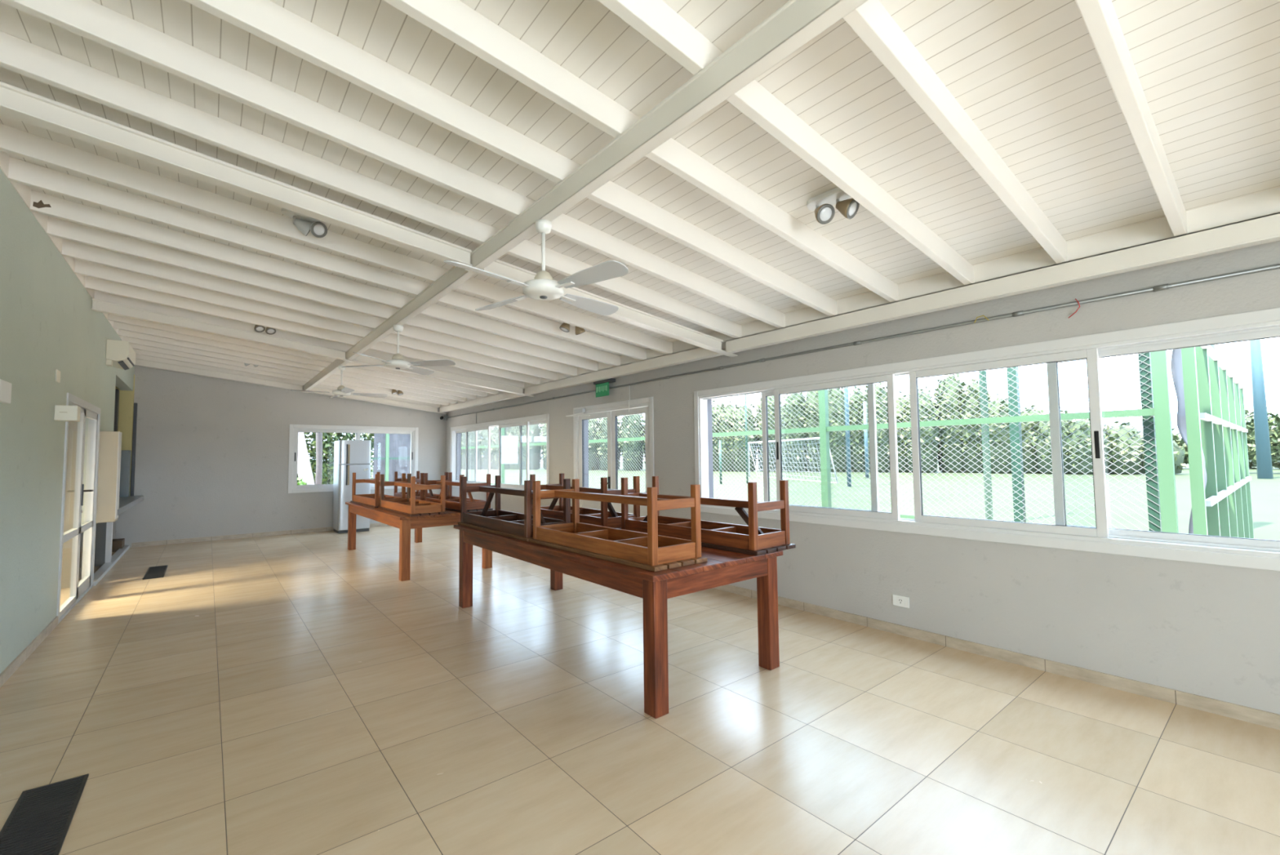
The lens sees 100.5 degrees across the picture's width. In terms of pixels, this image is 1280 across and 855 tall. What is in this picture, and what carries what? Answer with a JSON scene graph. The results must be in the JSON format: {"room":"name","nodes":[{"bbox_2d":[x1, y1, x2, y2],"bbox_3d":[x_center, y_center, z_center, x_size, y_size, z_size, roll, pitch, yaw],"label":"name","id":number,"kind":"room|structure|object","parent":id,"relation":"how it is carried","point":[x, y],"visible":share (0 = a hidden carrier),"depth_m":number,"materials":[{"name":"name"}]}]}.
{"room":"dining hall","nodes":[
{"label":"dining hall","id":0,"kind":"room"},
{"bbox_2d":[0,168,134,673],"bbox_3d":[-3.498,0.017,2.611,0.150,3.172,16.260,2,-4,-39],"label":"wall","id":1,"kind":"structure","parent":0,"point":[48,322],"depth_m":3.95,"materials":[{"name":"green paint"}]},
{"bbox_2d":[0,378,12,403],"bbox_3d":[-3.877,-0.219,3.234,0.035,0.130,0.240,2,-4,-39],"label":"wall box","id":2,"kind":"object","parent":1,"relation":"attached to","point":[5,386],"visible":1,"depth_m":3.24,"materials":[{"name":"white plastic"}]},
{"bbox_2d":[0,615,58,687],"bbox_3d":[-1.780,1.437,0.563,0.012,0.075,10.660,2,-4,-39],"label":"baseboard","id":3,"kind":"structure","parent":1,"relation":"attached to","point":[27,651],"depth_m":3.88,"materials":[{"name":"tile"}]},
{"bbox_2d":[54,368,60,382],"bbox_3d":[-4.884,-0.431,4.468,0.012,0.100,0.140,2,-4,-39],"label":"wall plate","id":4,"kind":"object","parent":1,"relation":"attached to","point":[57,375],"visible":1,"depth_m":4.44,"materials":[{"name":"beige plastic"}]},
{"bbox_2d":[53,404,80,421],"bbox_3d":[-4.854,-0.119,4.516,0.135,0.128,0.131,2,-4,-39],"label":"emergency light","id":5,"kind":"object","parent":1,"relation":"attached to","point":[62,412],"visible":1,"depth_m":4.47,"materials":[{"name":"beige plastic"}]},
{"bbox_2d":[56,392,101,623],"bbox_3d":[-5.751,0.757,5.468,0.145,2.055,1.880,2,-4,-39],"label":"door","id":6,"kind":"structure","parent":1,"relation":"in","point":[78,589],"depth_m":5.52,"materials":[{"name":"grey metal"}]},
{"bbox_2d":[96,431,121,522],"bbox_3d":[-6.370,0.587,6.388,0.172,1.070,0.250,2,-4,-39],"label":"upper cabinet","id":7,"kind":"object","parent":1,"relation":"attached to","point":[110,442],"visible":0.98,"depth_m":6.30,"materials":[{"name":"beige laminate"}]},
{"bbox_2d":[93,544,129,586],"bbox_3d":[-7.441,1.894,7.497,0.090,0.045,3.508,2,-4,-39],"label":"trim","id":8,"kind":"structure","parent":1,"relation":"attached to","point":[105,567],"depth_m":7.14,"materials":[{"name":"grey stone"}]},
{"bbox_2d":[105,521,112,562],"bbox_3d":[-7.366,1.497,7.392,0.055,0.735,0.090,2,-4,-39],"label":"post","id":9,"kind":"object","parent":8,"relation":"on","point":[109,524],"visible":0.64,"depth_m":7.36,"materials":[{"name":"white metal"}]},
{"bbox_2d":[105,338,135,369],"bbox_3d":[-6.706,-0.906,6.888,0.205,0.312,0.780,2,-4,-39],"label":"air conditioner","id":10,"kind":"object","parent":1,"relation":"attached to","point":[119,353],"visible":1,"depth_m":6.62,"materials":[{"name":"beige plastic"}]},
{"bbox_2d":[117,360,129,369],"bbox_3d":[-6.685,-0.801,6.898,0.050,0.033,0.680,2,-4,-39],"label":"air vent","id":11,"kind":"object","parent":10,"relation":"attached to","point":[125,365],"depth_m":6.88,"materials":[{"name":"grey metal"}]},
{"bbox_2d":[117,495,143,515],"bbox_3d":[-7.541,1.103,7.577,0.475,0.075,3.359,2,-4,-39],"label":"countertop","id":12,"kind":"structure","parent":1,"relation":"attached to","point":[125,503],"depth_m":7.79,"materials":[{"name":"grey stone"}]},
{"bbox_2d":[119,449,131,497],"bbox_3d":[-8.603,0.754,8.678,0.415,0.764,0.210,2,-4,-39],"label":"base cabinet","id":13,"kind":"object","parent":12,"relation":"on","point":[125,471],"visible":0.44,"depth_m":8.70,"materials":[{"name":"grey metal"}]},
{"bbox_2d":[113,388,119,431],"bbox_3d":[-8.628,-0.127,8.728,0.095,0.999,0.190,2,-4,-39],"label":"rail","id":14,"kind":"object","parent":13,"relation":"on","point":[117,390],"visible":0.27,"depth_m":8.69,"materials":[{"name":"grey metal"}]},
{"bbox_2d":[130,402,137,495],"bbox_3d":[-8.514,0.366,8.961,0.040,1.560,0.057,2,-4,-39],"label":"rail","id":15,"kind":"object","parent":12,"relation":"on","point":[135,417],"visible":1,"depth_m":8.94,"materials":[{"name":"grey metal"}]},
{"bbox_2d":[61,421,77,588],"bbox_3d":[-7.463,0.356,5.496,2.360,2.900,0.120,2,-4,-39],"label":"wall partition","id":16,"kind":"structure","parent":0,"point":[73,425],"depth_m":6.12,"materials":[{"name":"glass"}]},
{"bbox_2d":[115,374,134,495],"bbox_3d":[-9.516,0.094,8.166,2.519,2.040,0.059,2,-4,-39],"label":"wall","id":17,"kind":"structure","parent":0,"point":[126,409],"depth_m":8.90,"materials":[{"name":"paint"}]},
{"bbox_2d":[112,364,445,547],"bbox_3d":[-7.615,0.344,9.862,7.920,3.400,0.200,2,-4,-39],"label":"wall","id":18,"kind":"structure","parent":0,"point":[212,454],"depth_m":9.76,"materials":[{"name":"grey paint"}]},
{"bbox_2d":[131,522,390,546],"bbox_3d":[-6.481,2.032,10.539,5.198,0.075,0.012,2,-4,-39],"label":"baseboard","id":19,"kind":"structure","parent":18,"relation":"attached to","point":[378,524],"depth_m":9.77,"materials":[{"name":"tile"}]},
{"bbox_2d":[288,424,418,493],"bbox_3d":[-5.922,0.639,11.154,2.420,1.340,0.131,2,-4,-39],"label":"window","id":20,"kind":"structure","parent":18,"relation":"in","point":[293,487],"depth_m":10.79,"materials":[{"name":"white metal"}]},
{"bbox_2d":[440,415,447,420],"bbox_3d":[-4.497,-0.223,12.185,0.114,0.110,0.230,-2,-3,22],"label":"security camera","id":21,"kind":"object","parent":18,"relation":"attached to","point":[444,417],"visible":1,"depth_m":12.20,"materials":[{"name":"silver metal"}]},
{"bbox_2d":[0,0,1279,413],"bbox_3d":[-1.452,-1.236,4.482,5.640,0.944,16.460,2,-4,-39],"label":"ceiling","id":22,"kind":"structure","parent":0,"point":[986,150],"depth_m":2.74,"materials":[{"name":"beige paint"}]},
{"bbox_2d":[253,324,275,334],"bbox_3d":[-4.553,-1.229,6.446,0.260,0.194,0.158,2,-4,-39],"label":"spotlight","id":23,"kind":"object","parent":22,"relation":"attached to","point":[257,328],"visible":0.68,"depth_m":6.42,"materials":[{"name":"white metal"}]},
{"bbox_2d":[280,208,327,237],"bbox_3d":[-2.333,-1.414,3.702,0.260,0.175,0.180,2,-4,-44],"label":"spotlight","id":24,"kind":"object","parent":22,"relation":"attached to","point":[304,224],"visible":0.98,"depth_m":3.70,"materials":[{"name":"white metal"}]},
{"bbox_2d":[290,364,387,397],"bbox_3d":[-4.276,-0.666,7.634,0.909,0.442,0.909,-1,-3,6],"label":"ceiling fan","id":25,"kind":"object","parent":22,"relation":"hanging from","point":[341,390],"visible":0.98,"depth_m":7.60,"materials":[{"name":"white plastic"}]},
{"bbox_2d":[391,388,403,395],"bbox_3d":[-4.784,-0.732,10.460,0.260,0.195,0.136,2,-4,-39],"label":"spotlight","id":26,"kind":"object","parent":22,"relation":"attached to","point":[393,391],"visible":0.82,"depth_m":10.45,"materials":[{"name":"white metal"}]},
{"bbox_2d":[341,324,455,374],"bbox_3d":[-2.443,-0.809,5.379,0.910,0.442,0.910,2,-4,-36],"label":"ceiling fan","id":27,"kind":"object","parent":22,"relation":"hanging from","point":[397,362],"visible":1,"depth_m":5.34,"materials":[{"name":"white plastic"}]},
{"bbox_2d":[443,219,628,315],"bbox_3d":[-0.553,-0.958,3.053,0.910,0.442,0.910,0,-3,-6],"label":"ceiling fan","id":28,"kind":"object","parent":22,"relation":"hanging from","point":[543,286],"visible":1,"depth_m":2.96,"materials":[{"name":"white plastic"}]},
{"bbox_2d":[559,322,585,334],"bbox_3d":[-0.688,-1.050,5.442,0.290,0.195,0.114,2,-4,-39],"label":"spotlight","id":29,"kind":"object","parent":22,"relation":"attached to","point":[565,326],"visible":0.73,"depth_m":5.40,"materials":[{"name":"white metal"}]},
{"bbox_2d":[807,186,859,224],"bbox_3d":[1.068,-1.229,2.986,0.290,0.167,0.153,-4,-4,45],"label":"spotlight","id":30,"kind":"object","parent":22,"relation":"attached to","point":[822,204],"visible":0.94,"depth_m":2.96,"materials":[{"name":"white metal"}]},
{"bbox_2d":[0,524,1279,854],"bbox_3d":[-2.389,1.703,3.534,8.140,0.120,16.460,2,-4,-39],"label":"floor","id":31,"kind":"structure","parent":0,"point":[287,694],"depth_m":2.77,"materials":[{"name":"beige tile"}]},
{"bbox_2d":[0,773,88,854],"bbox_3d":[-2.275,1.552,1.978,0.200,0.008,0.990,2,-4,-39],"label":"floor mat","id":32,"kind":"object","parent":31,"relation":"on","point":[39,821],"visible":1,"depth_m":2.12,"materials":[{"name":"black plastic"}]},
{"bbox_2d":[79,522,106,567],"bbox_3d":[-7.648,1.518,7.258,0.650,0.775,0.040,2,-4,-39],"label":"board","id":33,"kind":"object","parent":31,"relation":"on","point":[100,528],"visible":0.07,"depth_m":7.37,"materials":[{"name":"grey"}]},
{"bbox_2d":[111,537,124,551],"bbox_3d":[-8.528,1.902,8.576,0.300,0.169,0.330,2,-4,-39],"label":"cardboard box","id":34,"kind":"object","parent":31,"relation":"on","point":[117,544],"visible":0.24,"depth_m":8.52,"materials":[{"name":"brown cardboard"}]},
{"bbox_2d":[142,564,168,579],"bbox_3d":[-6.248,1.864,6.877,0.190,0.008,0.940,2,-4,-39],"label":"floor grate","id":35,"kind":"object","parent":31,"relation":"on","point":[157,571],"visible":1,"depth_m":6.84,"materials":[{"name":"black metal"}]},
{"bbox_2d":[333,440,371,533],"bbox_3d":[-5.764,1.165,10.675,0.570,1.805,0.630,2,-4,-39],"label":"refrigerator","id":36,"kind":"object","parent":31,"relation":"on","point":[350,456],"visible":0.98,"depth_m":10.47,"materials":[{"name":"silver metal"}]},
{"bbox_2d":[345,502,492,581],"bbox_3d":[-3.300,1.507,7.724,1.179,0.745,3.035,2,-4,-40],"label":"dining table","id":37,"kind":"object","parent":31,"relation":"on","point":[405,523],"visible":0.49,"depth_m":6.58,"materials":[{"name":"orange wood"}]},
{"bbox_2d":[350,471,405,507],"bbox_3d":[-3.982,0.926,8.081,0.430,0.470,1.470,2,-4,-40],"label":"bench","id":38,"kind":"object","parent":37,"relation":"on","point":[372,500],"visible":0.73,"depth_m":7.93,"materials":[{"name":"brown wood"}]},
{"bbox_2d":[377,473,447,516],"bbox_3d":[-2.997,0.854,6.964,0.430,0.470,1.470,2,-4,-40],"label":"bench","id":39,"kind":"object","parent":37,"relation":"on","point":[411,506],"visible":1,"depth_m":6.55,"materials":[{"name":"brown wood"}]},
{"bbox_2d":[394,471,448,500],"bbox_3d":[-3.507,0.942,8.479,0.430,0.470,1.470,2,-4,-40],"label":"bench","id":40,"kind":"object","parent":37,"relation":"on","point":[419,493],"visible":0.32,"depth_m":8.36,"materials":[{"name":"brown wood"}]},
{"bbox_2d":[423,471,493,512],"bbox_3d":[-2.545,0.869,7.343,0.430,0.470,1.470,2,-4,-40],"label":"bench","id":41,"kind":"object","parent":37,"relation":"on","point":[452,503],"visible":0.52,"depth_m":7.00,"materials":[{"name":"brown wood"}]},
{"bbox_2d":[453,524,782,718],"bbox_3d":[-0.424,1.280,4.393,1.159,0.772,3.015,2,-4,-39],"label":"dining table","id":42,"kind":"object","parent":31,"relation":"on","point":[722,567],"visible":0.7,"depth_m":3.38,"materials":[{"name":"red wood"}]},
{"bbox_2d":[457,475,570,541],"bbox_3d":[-1.171,0.690,4.830,0.430,0.470,1.470,2,-4,-39],"label":"bench","id":43,"kind":"object","parent":42,"relation":"on","point":[519,526],"visible":0.8,"depth_m":4.72,"materials":[{"name":"brown wood"}]},
{"bbox_2d":[529,473,639,528],"bbox_3d":[-0.588,0.706,5.261,0.430,0.470,1.470,2,-4,-38],"label":"bench","id":44,"kind":"object","parent":42,"relation":"on","point":[602,517],"visible":0.56,"depth_m":4.87,"materials":[{"name":"brown wood"}]},
{"bbox_2d":[528,479,706,571],"bbox_3d":[-0.225,0.617,3.701,0.430,0.470,1.470,2,-4,-40],"label":"bench","id":45,"kind":"object","parent":42,"relation":"on","point":[652,551],"visible":1,"depth_m":3.42,"materials":[{"name":"brown wood"}]},
{"bbox_2d":[621,475,795,555],"bbox_3d":[0.443,0.633,4.142,0.430,0.470,1.470,2,-4,-40],"label":"bench","id":46,"kind":"object","parent":42,"relation":"on","point":[751,539],"visible":0.79,"depth_m":3.75,"materials":[{"name":"brown wood"}]},
{"bbox_2d":[445,240,1279,714],"bbox_3d":[0.662,0.344,6.099,0.200,2.800,16.460,2,-4,-39],"label":"wall","id":47,"kind":"structure","parent":0,"point":[1204,629],"depth_m":3.58,"materials":[{"name":"grey paint"}]},
{"bbox_2d":[449,413,549,490],"bbox_3d":[-2.771,0.551,10.347,0.256,1.325,4.460,2,-4,-39],"label":"window","id":48,"kind":"structure","parent":47,"relation":"in","point":[455,432],"depth_m":10.13,"materials":[{"name":"white metal"}]},
{"bbox_2d":[593,377,615,397],"bbox_3d":[-0.488,-0.538,7.292,0.120,0.227,0.370,2,-4,-39],"label":"exit sign","id":49,"kind":"object","parent":47,"relation":"attached to","point":[602,386],"visible":0.98,"depth_m":7.25,"materials":[{"name":"green plastic"}]},
{"bbox_2d":[565,396,654,516],"bbox_3d":[-0.379,0.742,7.262,0.347,2.155,1.853,2,-4,-39],"label":"door","id":50,"kind":"structure","parent":47,"relation":"in","point":[581,415],"depth_m":7.26,"materials":[{"name":"white metal"}]},
{"bbox_2d":[446,263,1279,417],"bbox_3d":[0.573,-0.616,6.068,0.032,0.030,15.830,2,-4,-39],"label":"conduit","id":51,"kind":"object","parent":47,"relation":"attached to","point":[1164,286],"visible":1,"depth_m":3.74,"materials":[{"name":"silver metal"}]},
{"bbox_2d":[628,385,630,411],"bbox_3d":[-0.140,-0.375,6.939,0.024,0.345,0.010,2,-4,-39],"label":"cable","id":52,"kind":"object","parent":51,"relation":"hanging from","point":[629,385],"visible":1,"depth_m":6.94,"materials":[{"name":"white plastic"}]},
{"bbox_2d":[1068,297,1079,318],"bbox_3d":[2.750,-0.757,3.376,0.016,0.119,0.064,1,-4,-29],"label":"wire","id":53,"kind":"object","parent":51,"relation":"hanging from","point":[1075,298],"visible":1,"depth_m":3.36,"materials":[{"name":"red"}]},
{"bbox_2d":[892,594,909,608],"bbox_3d":[2.048,1.362,4.180,0.013,0.084,0.128,2,-4,-39],"label":"wall outlet","id":54,"kind":"object","parent":47,"relation":"attached to","point":[898,600],"visible":1,"depth_m":4.17,"materials":[{"name":"white plastic"}]},
{"bbox_2d":[896,596,905,605],"bbox_3d":[2.045,1.362,4.178,0.002,0.054,0.066,2,-4,-39],"label":"socket","id":55,"kind":"object","parent":54,"relation":"attached to","point":[900,601],"depth_m":4.18,"materials":[{"name":"white plastic"}]},
{"bbox_2d":[693,306,1279,570],"bbox_3d":[2.116,0.158,4.332,0.256,1.345,4.460,2,-4,-39],"label":"window","id":56,"kind":"structure","parent":47,"relation":"in","point":[1250,553],"depth_m":3.54,"materials":[{"name":"white metal"}]},
{"bbox_2d":[714,584,1279,729],"bbox_3d":[0.596,1.701,5.959,0.012,0.075,16.060,2,-4,-39],"label":"baseboard","id":57,"kind":"structure","parent":47,"relation":"attached to","point":[1269,719],"depth_m":3.41,"materials":[{"name":"tile"}]},
{"label":"outside","id":58,"kind":"structure","parent":0,"visible":0},
{"bbox_2d":[313,460,1279,540],"bbox_3d":[2.292,4.004,44.821,180.000,0.240,180.000,2,-4,-39],"label":"ground","id":59,"kind":"structure","parent":58,"point":[1264,492],"depth_m":19.07,"materials":[{"name":"white concrete"}]},
{"bbox_2d":[719,440,722,484],"bbox_3d":[4.158,1.793,27.514,0.114,2.260,0.120,2,-4,-39],"label":"post","id":60,"kind":"object","parent":59,"relation":"on","point":[720,441],"visible":0.91,"depth_m":27.48,"materials":[{"name":"white metal"}]},
{"bbox_2d":[744,394,748,483],"bbox_3d":[5.613,-0.341,28.187,0.095,6.560,0.100,2,-4,-39],"label":"post","id":61,"kind":"object","parent":59,"relation":"on","point":[745,399],"visible":0.53,"depth_m":28.11,"materials":[{"name":"metal"}]},
{"bbox_2d":[747,436,838,483],"bbox_3d":[8.732,1.935,31.683,0.898,2.397,10.232,0,-3,-12],"label":"goal","id":62,"kind":"object","parent":59,"relation":"on","point":[807,438],"visible":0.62,"depth_m":30.83,"materials":[{"name":"grey paint"}]},
{"bbox_2d":[461,372,1186,474],"bbox_3d":[3.075,0.576,54.671,74.883,8.739,5.138,-3,-4,37],"label":"hedge","id":63,"kind":"object","parent":59,"relation":"on","point":[1179,451],"visible":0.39,"depth_m":41.37,"materials":[{"name":"green plant"}]},
{"bbox_2d":[844,386,851,486],"bbox_3d":[9.419,-1.845,24.344,0.171,9.060,0.180,2,-4,-39],"label":"pole","id":64,"kind":"object","parent":59,"relation":"on","point":[847,435],"visible":0.31,"depth_m":24.15,"materials":[{"name":"metal"}]},
{"bbox_2d":[862,401,869,478],"bbox_3d":[13.747,0.744,32.405,0.190,4.660,0.200,2,-4,-39],"label":"lamp pole","id":65,"kind":"object","parent":59,"relation":"on","point":[864,409],"visible":0.72,"depth_m":32.32,"materials":[{"name":"metal"}]},
{"bbox_2d":[1172,427,1279,469],"bbox_3d":[49.263,1.385,34.790,4.991,3.803,23.934,2,-4,-39],"label":"hedge","id":66,"kind":"object","parent":59,"relation":"on","point":[1275,464],"visible":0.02,"depth_m":41.09,"materials":[{"name":"green plant"}]},
{"bbox_2d":[1248,339,1273,478],"bbox_3d":[31.177,-3.961,26.973,0.495,13.060,0.520,2,-4,-39],"label":"lamp pole","id":67,"kind":"object","parent":59,"relation":"on","point":[1263,450],"visible":0.59,"depth_m":26.69,"materials":[{"name":"blue metal"}]},
{"bbox_2d":[1244,407,1279,465],"bbox_3d":[39.498,0.635,30.539,4.217,4.301,8.437,2,-4,-39],"label":"shrub","id":68,"kind":"object","parent":59,"relation":"on","point":[1274,433],"visible":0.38,"depth_m":31.71,"materials":[{"name":"green plant"}]},
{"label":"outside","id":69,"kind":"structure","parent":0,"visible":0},
{"bbox_3d":[2.526,1.438,-2.234,25.000,0.230,46.500,2,-4,-39],"label":"paving","id":70,"kind":"object","parent":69,"visible":0},
{"bbox_2d":[297,476,306,484],"bbox_3d":[-7.998,1.794,12.355,0.806,1.467,0.698,2,-4,-39],"label":"leafy plant","id":71,"kind":"object","parent":70,"relation":"on","point":[301,482],"visible":0.02,"depth_m":12.44,"materials":[{"name":"green plant"}]},
{"bbox_2d":[297,431,314,484],"bbox_3d":[-8.655,-0.403,13.244,2.865,5.428,1.520,2,-4,-39],"label":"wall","id":72,"kind":"structure","parent":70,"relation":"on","point":[304,466],"depth_m":13.23,"materials":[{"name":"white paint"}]},
{"bbox_2d":[315,432,322,484],"bbox_3d":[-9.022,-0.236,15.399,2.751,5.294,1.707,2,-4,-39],"label":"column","id":73,"kind":"structure","parent":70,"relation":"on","point":[318,435],"depth_m":14.63,"materials":[{"name":"grey wood"}]},
{"bbox_2d":[297,431,373,484],"bbox_3d":[-10.355,0.661,16.458,1.614,4.115,4.768,-3,-4,36],"label":"bush","id":74,"kind":"object","parent":70,"relation":"on","point":[328,441],"visible":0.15,"depth_m":16.68,"materials":[{"name":"green plant"}]},
{"bbox_2d":[371,433,409,481],"bbox_3d":[-7.070,0.403,16.162,2.000,4.050,0.287,2,-4,-39],"label":"fence","id":75,"kind":"object","parent":70,"relation":"on","point":[391,451],"visible":0.25,"depth_m":15.94,"materials":[{"name":"green paint"}]},
{"bbox_2d":[461,350,1178,533],"bbox_3d":[-0.629,-0.215,9.846,0.092,4.450,14.844,2,-4,-39],"label":"fence","id":76,"kind":"object","parent":70,"relation":"on","point":[1161,411],"visible":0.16,"depth_m":5.13,"materials":[{"name":"metal"}]},
{"bbox_2d":[978,370,993,519],"bbox_3d":[7.117,-2.532,11.166,0.133,9.060,0.140,2,-4,-39],"label":"pole","id":77,"kind":"object","parent":70,"relation":"on","point":[984,384],"visible":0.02,"depth_m":10.96,"materials":[{"name":"metal"}]},
{"bbox_2d":[1006,366,1026,522],"bbox_3d":[3.997,-0.493,5.704,0.080,4.450,0.085,2,-4,-39],"label":"fence post","id":78,"kind":"object","parent":70,"relation":"on","point":[1010,375],"visible":0.29,"depth_m":5.64,"materials":[{"name":"metal"}]},
{"bbox_2d":[1137,351,1161,531],"bbox_3d":[4.022,-0.572,4.246,0.060,4.450,0.065,2,-4,-39],"label":"fence post","id":79,"kind":"object","parent":70,"relation":"on","point":[1143,372],"visible":0.21,"depth_m":4.19,"materials":[{"name":"metal"}]},
{"bbox_2d":[1170,345,1253,537],"bbox_3d":[6.519,-0.505,6.030,6.019,4.450,0.201,2,-4,-39],"label":"fence","id":80,"kind":"object","parent":70,"relation":"on","point":[1211,419],"visible":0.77,"depth_m":4.72,"materials":[{"name":"green metal"}]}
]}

